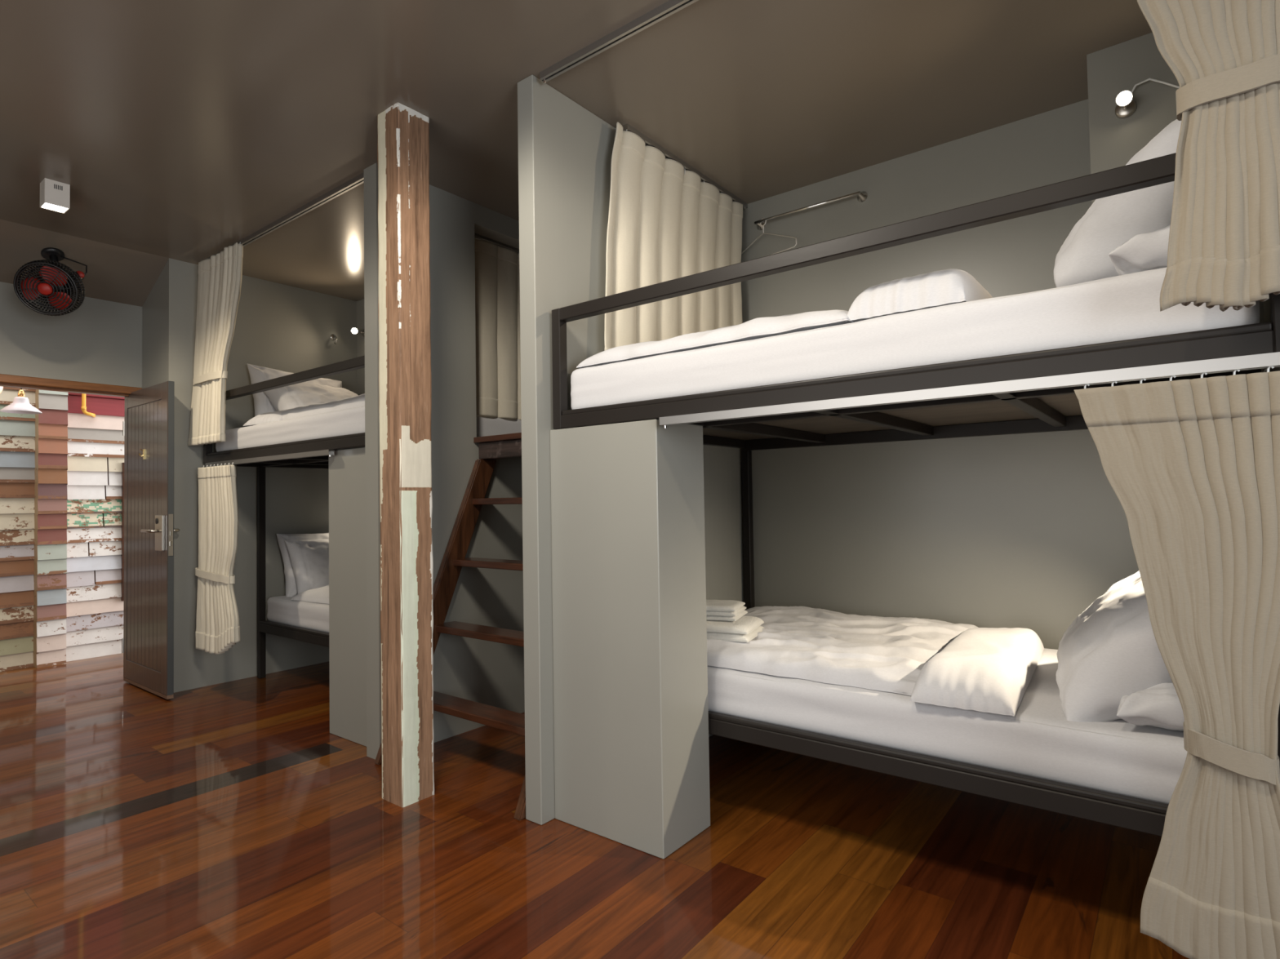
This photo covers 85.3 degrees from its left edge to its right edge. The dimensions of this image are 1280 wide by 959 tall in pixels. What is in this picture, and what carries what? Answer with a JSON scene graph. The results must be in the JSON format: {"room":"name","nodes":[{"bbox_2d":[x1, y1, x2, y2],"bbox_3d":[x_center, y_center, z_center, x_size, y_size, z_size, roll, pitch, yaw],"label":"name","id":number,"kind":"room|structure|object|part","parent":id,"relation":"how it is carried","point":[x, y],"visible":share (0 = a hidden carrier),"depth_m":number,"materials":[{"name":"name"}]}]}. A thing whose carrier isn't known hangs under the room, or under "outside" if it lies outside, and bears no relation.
{"room":"dormitory","nodes":[
{"label":"dormitory","id":0,"kind":"room"},
{"bbox_2d":[0,386,124,671],"bbox_3d":[-4.959,0.035,4.896,0.148,2.773,5.230,-2,-2,38],"label":"wall","id":1,"kind":"structure","parent":0,"point":[60,471],"depth_m":5.37,"materials":[{"name":"multicoloured wood"}]},
{"bbox_2d":[80,393,95,417],"bbox_3d":[-4.433,-0.907,5.599,0.053,0.804,0.124,-1,-2,4],"label":"pipe","id":2,"kind":"object","parent":1,"relation":"attached to","point":[83,407],"visible":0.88,"depth_m":5.54,"materials":[{"name":"yellow metal"}]},
{"bbox_2d":[67,392,124,417],"bbox_3d":[-4.415,-0.747,5.656,0.045,0.440,0.413,-2,-2,38],"label":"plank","id":3,"kind":"structure","parent":1,"relation":"attached to","point":[115,406],"depth_m":5.65,"materials":[{"name":"red wood"}]},
{"bbox_2d":[120,462,124,600],"bbox_3d":[-4.289,0.432,5.766,0.038,1.145,0.025,-2,-2,38],"label":"trim strip","id":4,"kind":"object","parent":1,"relation":"attached to","point":[122,464],"visible":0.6,"depth_m":5.75,"materials":[{"name":"red wood"}]},
{"bbox_2d":[0,281,142,387],"bbox_3d":[-4.552,0.063,3.465,0.120,2.620,3.465,-2,-2,38],"label":"wall","id":5,"kind":"structure","parent":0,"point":[100,341],"depth_m":4.53,"materials":[{"name":"grey paint"}]},
{"bbox_2d":[0,373,142,397],"bbox_3d":[-3.787,0.374,4.436,0.142,2.028,0.985,-2,-2,38],"label":"door frame","id":6,"kind":"structure","parent":5,"relation":"attached to","point":[6,380],"depth_m":4.49,"materials":[{"name":"brown wood"}]},
{"bbox_2d":[121,381,179,699],"bbox_3d":[-3.243,0.382,4.575,0.822,1.978,0.173,-2,-2,38],"label":"door","id":7,"kind":"structure","parent":6,"relation":"attached to","point":[148,426],"depth_m":4.50,"materials":[{"name":"paint"}]},
{"bbox_3d":[-3.099,0.326,4.391,0.159,0.019,0.055,-2,-2,38],"label":"lever handle","id":8,"kind":"part","parent":7,"relation":"part of","materials":[{"name":"silver metal"}]},
{"bbox_3d":[-3.021,0.336,4.371,0.125,0.225,0.017,-2,-2,38],"label":"lock plate","id":9,"kind":"part","parent":7,"relation":"part of","materials":[{"name":"silver metal"}]},
{"bbox_3d":[-2.927,0.346,4.331,0.004,0.260,0.026,-2,-2,38],"label":"mortise plate","id":10,"kind":"part","parent":7,"relation":"part of","materials":[{"name":"silver metal"}]},
{"bbox_2d":[0,219,168,306],"bbox_3d":[-4.380,-1.367,3.354,0.615,0.386,3.465,-2,-2,38],"label":"ceiling","id":11,"kind":"structure","parent":0,"point":[115,273],"depth_m":4.35,"materials":[{"name":"paint"}]},
{"bbox_2d":[13,247,87,315],"bbox_3d":[-3.487,-1.179,4.122,0.317,0.430,0.293,0,-2,-23],"label":"wall fan","id":12,"kind":"object","parent":11,"relation":"attached to","point":[55,286],"visible":1,"depth_m":4.06,"materials":[{"name":"black plastic"}]},
{"bbox_3d":[-3.538,-1.111,4.048,0.107,0.131,0.035,-1,-2,-9],"label":"blade","id":13,"kind":"part","parent":12,"relation":"part of","materials":[{"name":"red plastic"}]},
{"bbox_2d":[13,262,78,315],"bbox_3d":[-3.451,-1.109,4.036,0.299,0.281,0.112,0,-2,-21],"label":"grille","id":14,"kind":"object","parent":12,"relation":"attached to","point":[60,284],"depth_m":4.04,"materials":[{"name":"black plastic"}]},
{"bbox_3d":[-3.553,-1.361,4.202,0.105,0.060,0.110,-2,-2,38],"label":"mount plate","id":15,"kind":"part","parent":12,"relation":"part of","materials":[{"name":"black plastic"}]},
{"bbox_3d":[-3.433,-1.188,4.062,0.063,0.100,0.126,-2,-2,38],"label":"blade","id":16,"kind":"part","parent":12,"relation":"part of","materials":[{"name":"red plastic"}]},
{"bbox_3d":[-3.535,-1.269,4.196,0.078,0.213,0.044,-1,-2,17],"label":"mount arm","id":17,"kind":"part","parent":12,"relation":"part of","materials":[{"name":"black plastic"}]},
{"bbox_3d":[-3.512,-1.159,4.181,0.104,0.113,0.108,0,-2,-25],"label":"motor","id":18,"kind":"part","parent":12,"relation":"part of","materials":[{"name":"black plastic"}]},
{"bbox_3d":[-3.426,-1.056,4.105,0.106,0.094,0.094,-2,-2,38],"label":"blade","id":19,"kind":"part","parent":12,"relation":"part of","materials":[{"name":"red plastic"}]},
{"bbox_3d":[-3.390,-1.240,4.202,0.044,0.045,0.022,0,-2,-20],"label":"knob","id":20,"kind":"part","parent":12,"relation":"part of","materials":[{"name":"red plastic"}]},
{"bbox_2d":[142,257,357,693],"bbox_3d":[-2.727,-0.015,5.423,0.615,2.826,1.865,-2,-2,38],"label":"wall","id":21,"kind":"structure","parent":0,"point":[279,326],"depth_m":4.87,"materials":[{"name":"grey paint"}]},
{"bbox_2d":[330,334,337,344],"bbox_3d":[-2.368,-1.091,5.393,0.055,0.083,0.048,-2,-2,38],"label":"wall hook","id":22,"kind":"object","parent":21,"relation":"attached to","point":[333,337],"visible":1,"depth_m":5.39,"materials":[{"name":"silver metal"}]},
{"bbox_3d":[-2.387,-1.108,5.408,0.008,0.048,0.048,-2,-2,38],"label":"hook plate","id":23,"kind":"part","parent":22,"relation":"part of","materials":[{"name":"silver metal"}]},
{"bbox_2d":[356,298,364,395],"bbox_3d":[-1.966,-0.893,5.575,0.455,1.086,0.392,-2,-2,38],"label":"wall","id":24,"kind":"structure","parent":0,"point":[360,304],"depth_m":5.53,"materials":[{"name":"grey paint"}]},
{"bbox_2d":[351,327,364,337],"bbox_3d":[-2.205,-1.157,5.447,0.124,0.064,0.065,1,-2,-42],"label":"wall lamp","id":25,"kind":"object","parent":24,"relation":"attached to","point":[354,331],"visible":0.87,"depth_m":5.41,"materials":[{"name":"white glass"}]},
{"bbox_3d":[-2.224,-1.159,5.412,0.047,0.047,0.031,0,-2,-22],"label":"bulb","id":26,"kind":"part","parent":25,"relation":"part of","materials":[{"name":"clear glass"}]},
{"bbox_2d":[364,162,524,759],"bbox_3d":[-0.801,-0.089,3.923,0.109,2.826,1.559,-2,-2,38],"label":"wall","id":27,"kind":"structure","parent":0,"point":[491,673],"depth_m":3.63,"materials":[{"name":"grey paint"}]},
{"bbox_2d":[474,232,519,253],"bbox_3d":[-0.707,-1.379,4.242,0.030,0.036,0.970,-2,-2,38],"label":"rail","id":28,"kind":"object","parent":27,"relation":"attached to","point":[477,236],"visible":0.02,"depth_m":4.05,"materials":[{"name":"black metal"}]},
{"bbox_2d":[474,239,521,420],"bbox_3d":[-0.727,-0.873,4.200,0.052,1.026,0.871,-2,-2,38],"label":"curtain","id":29,"kind":"object","parent":28,"relation":"hanging from","point":[497,276],"visible":0.37,"depth_m":4.06,"materials":[{"name":"beige fabric"}]},
{"bbox_2d":[473,432,521,459],"bbox_3d":[-0.195,-0.176,3.809,0.993,0.118,0.995,-2,-2,38],"label":"landing","id":30,"kind":"object","parent":27,"relation":"attached to","point":[508,446],"visible":0.29,"depth_m":3.62,"materials":[{"name":"red wood"}]},
{"bbox_2d":[328,419,710,859],"bbox_3d":[-0.698,0.558,3.111,2.167,1.483,0.302,-2,-2,38],"label":"cabinet","id":31,"kind":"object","parent":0,"point":[631,710],"depth_m":2.48,"materials":[{"name":"grey paint"}]},
{"bbox_2d":[0,0,1152,301],"bbox_3d":[-0.618,-1.621,1.623,7.465,0.100,5.330,-2,-2,38],"label":"ceiling","id":32,"kind":"structure","parent":0,"point":[179,130],"depth_m":2.75,"materials":[{"name":"paint"}]},
{"bbox_2d":[40,177,70,213],"bbox_3d":[-2.929,-1.419,3.476,0.094,0.121,0.098,-2,-2,38],"label":"ceiling lamp","id":33,"kind":"object","parent":32,"relation":"attached to","point":[55,195],"visible":1,"depth_m":3.45,"materials":[{"name":"white plastic"}]},
{"bbox_3d":[-2.928,-1.363,3.474,0.081,0.005,0.086,-2,-2,38],"label":"bulb","id":34,"kind":"part","parent":33,"relation":"part of","materials":[{"name":"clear glass"}]},
{"bbox_2d":[205,172,364,259],"bbox_3d":[-2.124,-1.459,4.020,2.016,0.038,0.030,-2,-2,38],"label":"rail","id":35,"kind":"object","parent":32,"relation":"attached to","point":[358,180],"visible":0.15,"depth_m":3.78,"materials":[{"name":"silver metal"}]},
{"bbox_2d":[187,241,243,445],"bbox_3d":[-2.700,-0.839,4.420,0.675,1.216,0.099,-2,-2,34],"label":"curtain","id":36,"kind":"object","parent":35,"relation":"hanging from","point":[220,276],"visible":1,"depth_m":4.39,"materials":[{"name":"beige fabric"}]},
{"bbox_2d":[539,0,697,83],"bbox_3d":[0.462,-1.559,2.002,2.109,0.038,0.030,-2,-2,38],"label":"rail","id":37,"kind":"object","parent":32,"relation":"attached to","point":[669,7],"visible":1,"depth_m":2.42,"materials":[{"name":"silver metal"}]},
{"bbox_2d":[1137,0,1279,311],"bbox_3d":[1.108,-0.962,1.472,0.438,1.251,0.088,-2,-2,38],"label":"curtain","id":38,"kind":"object","parent":37,"relation":"hanging from","point":[1223,55],"visible":1,"depth_m":1.39,"materials":[{"name":"beige fabric"}]},
{"bbox_2d":[622,123,747,209],"bbox_3d":[0.260,-1.517,3.435,0.030,0.034,1.065,-2,-2,38],"label":"rail","id":39,"kind":"object","parent":32,"relation":"attached to","point":[648,141],"visible":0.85,"depth_m":3.33,"materials":[{"name":"silver metal"}]},
{"bbox_2d":[604,121,742,351],"bbox_3d":[0.193,-0.983,3.320,0.064,1.086,1.190,-2,-2,38],"label":"curtain","id":40,"kind":"object","parent":39,"relation":"hanging from","point":[665,224],"visible":0.62,"depth_m":3.20,"materials":[{"name":"beige fabric"}]},
{"bbox_2d":[0,653,1188,958],"bbox_3d":[-1.374,1.325,2.163,9.500,0.080,5.330,-2,-2,38],"label":"floor","id":41,"kind":"structure","parent":0,"point":[225,820],"depth_m":2.33,"materials":[{"name":"brown wood"}]},
{"bbox_2d":[203,355,364,679],"bbox_3d":[-1.635,0.391,4.574,2.005,1.931,1.510,-2,-2,38],"label":"frame","id":42,"kind":"object","parent":41,"relation":"on","point":[356,440],"visible":0.33,"depth_m":4.36,"materials":[{"name":"black paint"}]},
{"bbox_3d":[-2.872,-0.330,4.615,0.042,0.447,0.042,-2,-2,38],"label":"guard post","id":43,"kind":"part","parent":42,"relation":"part of","materials":[{"name":"black metal"}]},
{"bbox_2d":[195,462,240,654],"bbox_3d":[-2.636,0.487,4.338,0.646,1.177,0.092,-2,-2,38],"label":"curtain","id":44,"kind":"object","parent":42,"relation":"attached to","point":[217,618],"visible":1,"depth_m":4.31,"materials":[{"name":"beige fabric"}]},
{"bbox_3d":[-2.648,0.646,4.857,0.042,1.471,0.042,-2,-2,38],"label":"leg","id":45,"kind":"part","parent":42,"relation":"part of","materials":[{"name":"black paint"}]},
{"bbox_2d":[205,449,333,466],"bbox_3d":[-2.207,-0.112,4.062,1.552,0.038,0.030,-2,-2,38],"label":"rail","id":46,"kind":"object","parent":42,"relation":"attached to","point":[324,452],"visible":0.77,"depth_m":3.93,"materials":[{"name":"silver metal"}]},
{"bbox_3d":[-1.874,0.986,4.236,1.915,0.074,0.037,-2,-2,38],"label":"rail","id":47,"kind":"part","parent":42,"relation":"part of","materials":[{"name":"black metal"}]},
{"bbox_3d":[-2.100,-0.559,4.021,1.921,0.048,0.042,-2,-2,38],"label":"guard rail","id":48,"kind":"part","parent":42,"relation":"part of","materials":[{"name":"black metal"}]},
{"bbox_2d":[266,595,328,633],"bbox_3d":[-1.523,0.883,4.682,1.910,0.179,1.091,-2,-2,38],"label":"mattress","id":49,"kind":"object","parent":42,"relation":"on","point":[314,616],"visible":0.13,"depth_m":4.55,"materials":[{"name":"white fabric"}]},
{"bbox_2d":[276,533,328,596],"bbox_3d":[-2.335,0.616,5.162,0.234,0.459,0.662,-2,-2,38],"label":"pillow","id":50,"kind":"object","parent":49,"relation":"on","point":[291,581],"visible":0.26,"depth_m":4.92,"materials":[{"name":"white fabric"}]},
{"bbox_2d":[284,538,328,594],"bbox_3d":[-2.213,0.635,5.069,0.291,0.419,0.667,-2,-2,38],"label":"pillow","id":51,"kind":"object","parent":49,"relation":"on","point":[309,559],"visible":0.3,"depth_m":4.86,"materials":[{"name":"white fabric"}]},
{"bbox_2d":[290,585,328,604],"bbox_3d":[-1.776,0.745,4.779,0.854,0.115,0.806,-2,-2,32],"label":"duvet","id":52,"kind":"object","parent":49,"relation":"on","point":[320,595],"visible":0.12,"depth_m":4.58,"materials":[{"name":"white fabric"}]},
{"bbox_2d":[215,405,521,451],"bbox_3d":[-1.632,-0.266,4.578,1.935,0.161,1.416,-2,-2,38],"label":"mattress","id":53,"kind":"object","parent":42,"relation":"on","point":[350,420],"visible":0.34,"depth_m":3.98,"materials":[{"name":"white fabric"}]},
{"bbox_2d":[246,363,342,416],"bbox_3d":[-2.446,-0.538,5.014,0.264,0.526,0.728,-2,-2,38],"label":"pillow","id":54,"kind":"object","parent":53,"relation":"on","point":[262,403],"visible":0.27,"depth_m":4.80,"materials":[{"name":"white fabric"}]},
{"bbox_2d":[243,393,364,426],"bbox_3d":[-1.581,-0.415,4.502,1.550,0.130,1.318,-2,-2,38],"label":"duvet","id":55,"kind":"object","parent":53,"relation":"on","point":[357,401],"visible":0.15,"depth_m":4.08,"materials":[{"name":"white fabric"}]},
{"bbox_2d":[264,382,358,411],"bbox_3d":[-2.214,-0.489,4.911,0.477,0.394,0.737,-2,-2,38],"label":"pillow","id":56,"kind":"object","parent":55,"relation":"on","point":[300,394],"visible":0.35,"depth_m":4.71,"materials":[{"name":"white fabric"}]},
{"bbox_2d":[377,102,434,807],"bbox_3d":[-0.973,-0.115,2.881,0.156,2.826,0.154,-2,-2,38],"label":"wooden post","id":57,"kind":"object","parent":41,"relation":"on","point":[404,310],"visible":1,"depth_m":2.83,"materials":[{"name":"brown wood"}]},
{"bbox_2d":[374,458,525,821],"bbox_3d":[-0.630,0.588,3.208,0.989,1.428,0.720,-2,-2,38],"label":"ladder","id":58,"kind":"object","parent":41,"relation":"on","point":[454,558],"visible":0.39,"depth_m":3.44,"materials":[{"name":"brown wood"}]},
{"bbox_2d":[551,152,1279,836],"bbox_3d":[0.949,0.292,2.589,2.095,1.931,1.487,-2,-2,38],"label":"frame","id":59,"kind":"object","parent":41,"relation":"on","point":[1052,410],"visible":0.46,"depth_m":2.06,"materials":[{"name":"black paint"}]},
{"bbox_3d":[-0.307,-0.421,2.659,0.042,0.459,0.042,-2,-2,38],"label":"guard post","id":60,"kind":"part","parent":59,"relation":"part of","materials":[{"name":"black metal"}]},
{"bbox_3d":[0.594,0.569,3.774,0.042,1.457,0.042,-2,-2,38],"label":"leg","id":61,"kind":"part","parent":59,"relation":"part of","materials":[{"name":"black paint"}]},
{"bbox_3d":[0.496,-0.658,2.041,1.999,0.048,0.042,-2,-2,38],"label":"guard rail","id":62,"kind":"part","parent":59,"relation":"part of","materials":[{"name":"black metal"}]},
{"bbox_2d":[570,266,1259,409],"bbox_3d":[0.932,-0.361,2.607,1.995,0.178,1.395,-2,-2,38],"label":"mattress","id":63,"kind":"object","parent":59,"relation":"on","point":[1124,307],"visible":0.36,"depth_m":1.86,"materials":[{"name":"white fabric"}]},
{"bbox_2d":[576,268,992,368],"bbox_3d":[0.710,-0.515,2.772,1.387,0.147,1.356,-2,-2,38],"label":"duvet","id":64,"kind":"object","parent":63,"relation":"on","point":[951,286],"visible":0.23,"depth_m":2.04,"materials":[{"name":"white fabric"}]},
{"bbox_2d":[1053,119,1181,287],"bbox_3d":[1.520,-0.710,2.072,0.462,0.486,0.769,-2,-2,38],"label":"pillow","id":65,"kind":"object","parent":63,"relation":"on","point":[1109,222],"visible":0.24,"depth_m":1.83,"materials":[{"name":"white fabric"}]},
{"bbox_2d":[1108,224,1170,275],"bbox_3d":[1.411,-0.548,1.711,0.419,0.153,0.480,-2,-2,35],"label":"pillow","id":66,"kind":"object","parent":63,"relation":"on","point":[1148,251],"visible":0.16,"depth_m":1.61,"materials":[{"name":"white fabric"}]},
{"bbox_3d":[0.708,0.887,2.238,1.993,0.074,0.037,-2,-2,38],"label":"rail","id":67,"kind":"part","parent":59,"relation":"part of","materials":[{"name":"black metal"}]},
{"bbox_2d":[707,648,1187,804],"bbox_3d":[1.049,0.785,2.691,1.982,0.179,1.092,-2,-2,38],"label":"mattress","id":68,"kind":"object","parent":59,"relation":"on","point":[1119,757],"visible":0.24,"depth_m":2.07,"materials":[{"name":"white fabric"}]},
{"bbox_2d":[706,605,1044,716],"bbox_3d":[0.842,0.648,2.843,1.414,0.113,1.189,-2,-2,38],"label":"duvet","id":69,"kind":"object","parent":68,"relation":"on","point":[963,666],"visible":0.85,"depth_m":2.48,"materials":[{"name":"white fabric"}]},
{"bbox_2d":[706,616,764,642],"bbox_3d":[0.292,0.607,2.889,0.403,0.061,0.273,-2,-2,24],"label":"bath towel","id":70,"kind":"object","parent":69,"relation":"on","point":[744,629],"visible":0.44,"depth_m":2.75,"materials":[{"name":"white fabric"}]},
{"bbox_2d":[706,600,747,621],"bbox_3d":[0.286,0.549,2.957,0.302,0.056,0.223,-2,-2,21],"label":"hand towel","id":71,"kind":"object","parent":70,"relation":"on","point":[716,610],"visible":0.48,"depth_m":2.85,"materials":[{"name":"white fabric"}]},
{"bbox_2d":[1055,571,1172,722],"bbox_3d":[1.543,0.502,2.162,0.425,0.438,0.720,-2,-2,32],"label":"pillow","id":72,"kind":"object","parent":68,"relation":"on","point":[1109,652],"visible":0.51,"depth_m":1.95,"materials":[{"name":"white fabric"}]},
{"bbox_2d":[1116,682,1184,731],"bbox_3d":[1.561,0.598,1.906,0.417,0.155,0.440,-2,-2,35],"label":"pillow","id":73,"kind":"object","parent":68,"relation":"on","point":[1159,705],"visible":0.24,"depth_m":1.82,"materials":[{"name":"white fabric"}]},
{"bbox_2d":[658,351,1279,429],"bbox_3d":[0.703,-0.211,1.829,1.597,0.038,0.030,-2,-2,38],"label":"rail","id":74,"kind":"object","parent":59,"relation":"attached to","point":[1262,361],"visible":1,"depth_m":1.67,"materials":[{"name":"silver metal"}]},
{"bbox_2d":[1074,366,1279,958],"bbox_3d":[1.149,0.373,1.432,0.403,1.198,0.097,-2,-2,38],"label":"curtain","id":75,"kind":"object","parent":74,"relation":"hanging from","point":[1192,466],"visible":1,"depth_m":1.40,"materials":[{"name":"beige fabric"}]},
{"bbox_3d":[1.306,-0.483,1.411,0.042,0.459,0.042,-2,-2,38],"label":"guard post","id":76,"kind":"part","parent":59,"relation":"part of","materials":[{"name":"black metal"}]},
{"bbox_3d":[1.516,0.486,1.634,0.042,1.471,0.042,-2,-2,38],"label":"leg","id":77,"kind":"part","parent":59,"relation":"part of","materials":[{"name":"black paint"}]},
{"bbox_2d":[517,74,744,825],"bbox_3d":[0.059,-0.122,3.251,0.086,2.826,1.569,-2,-2,38],"label":"wall","id":78,"kind":"structure","parent":0,"point":[565,149],"depth_m":2.68,"materials":[{"name":"grey paint"}]},
{"bbox_2d":[741,98,1138,649],"bbox_3d":[0.936,-0.126,3.639,7.565,2.826,0.120,-2,-2,38],"label":"wall","id":79,"kind":"structure","parent":0,"point":[1025,531],"depth_m":3.21,"materials":[{"name":"grey paint"}]},
{"bbox_2d":[754,191,867,230],"bbox_3d":[0.865,-1.397,3.599,0.612,0.052,0.063,-2,-2,38],"label":"rail","id":80,"kind":"object","parent":79,"relation":"attached to","point":[862,196],"visible":0.95,"depth_m":3.54,"materials":[{"name":"silver metal"}]},
{"bbox_2d":[741,217,796,255],"bbox_3d":[0.663,-1.296,3.724,0.006,0.218,0.432,0,-2,-40],"label":"hanger","id":81,"kind":"object","parent":80,"relation":"hanging from","point":[762,218],"visible":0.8,"depth_m":3.68,"materials":[{"name":"silver metal"}]},
{"bbox_2d":[1086,32,1264,323],"bbox_3d":[1.959,-1.043,2.566,0.459,1.086,0.348,-2,-2,38],"label":"wall","id":82,"kind":"structure","parent":0,"point":[1112,70],"depth_m":2.51,"materials":[{"name":"grey paint"}]},
{"bbox_2d":[1115,77,1179,118],"bbox_3d":[1.839,-1.363,2.377,0.360,0.107,0.105,-2,-2,38],"label":"wall lamp","id":83,"kind":"object","parent":82,"relation":"attached to","point":[1126,107],"visible":0.92,"depth_m":2.46,"materials":[{"name":"silver metal"}]},
{"bbox_3d":[1.700,-1.340,2.439,0.047,0.046,0.032,-2,-2,38],"label":"bulb","id":84,"kind":"part","parent":83,"relation":"part of","materials":[{"name":"white glass"}]},
{"bbox_3d":[1.749,-1.337,2.501,0.064,0.064,0.018,-2,-2,38],"label":"wall plate","id":85,"kind":"part","parent":83,"relation":"part of","materials":[{"name":"silver metal"}]},
{"bbox_2d":[1263,293,1271,322],"bbox_3d":[1.820,-0.190,1.888,0.100,2.826,1.569,-2,-2,38],"label":"wall","id":86,"kind":"structure","parent":0,"point":[1267,308],"depth_m":2.19,"materials":[{"name":"grey paint"}]},
{"bbox_3d":[-4.615,-1.391,4.715,1.420,0.100,5.330,-2,-2,38],"label":"ceiling","id":87,"kind":"structure","parent":0,"visible":0},
{"bbox_2d":[0,388,42,413],"bbox_3d":[-4.350,-0.906,4.886,0.224,0.868,0.224,-2,-2,38],"label":"pendant lamp","id":88,"kind":"object","parent":87,"relation":"hanging from","point":[20,404],"visible":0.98,"depth_m":4.85,"materials":[{"name":"white metal"}]},
{"bbox_3d":[-4.344,-0.527,4.875,0.224,0.108,0.224,-2,-2,38],"label":"lamp shade","id":89,"kind":"part","parent":88,"relation":"part of","materials":[{"name":"white metal"}]},
{"bbox_2d":[17,389,25,396],"bbox_3d":[-4.345,-0.603,4.877,0.040,0.060,0.040,-2,-2,38],"label":"socket","id":90,"kind":"object","parent":88,"relation":"attached to","point":[20,393],"depth_m":4.87,"materials":[{"name":"gold metal"}]}
]}

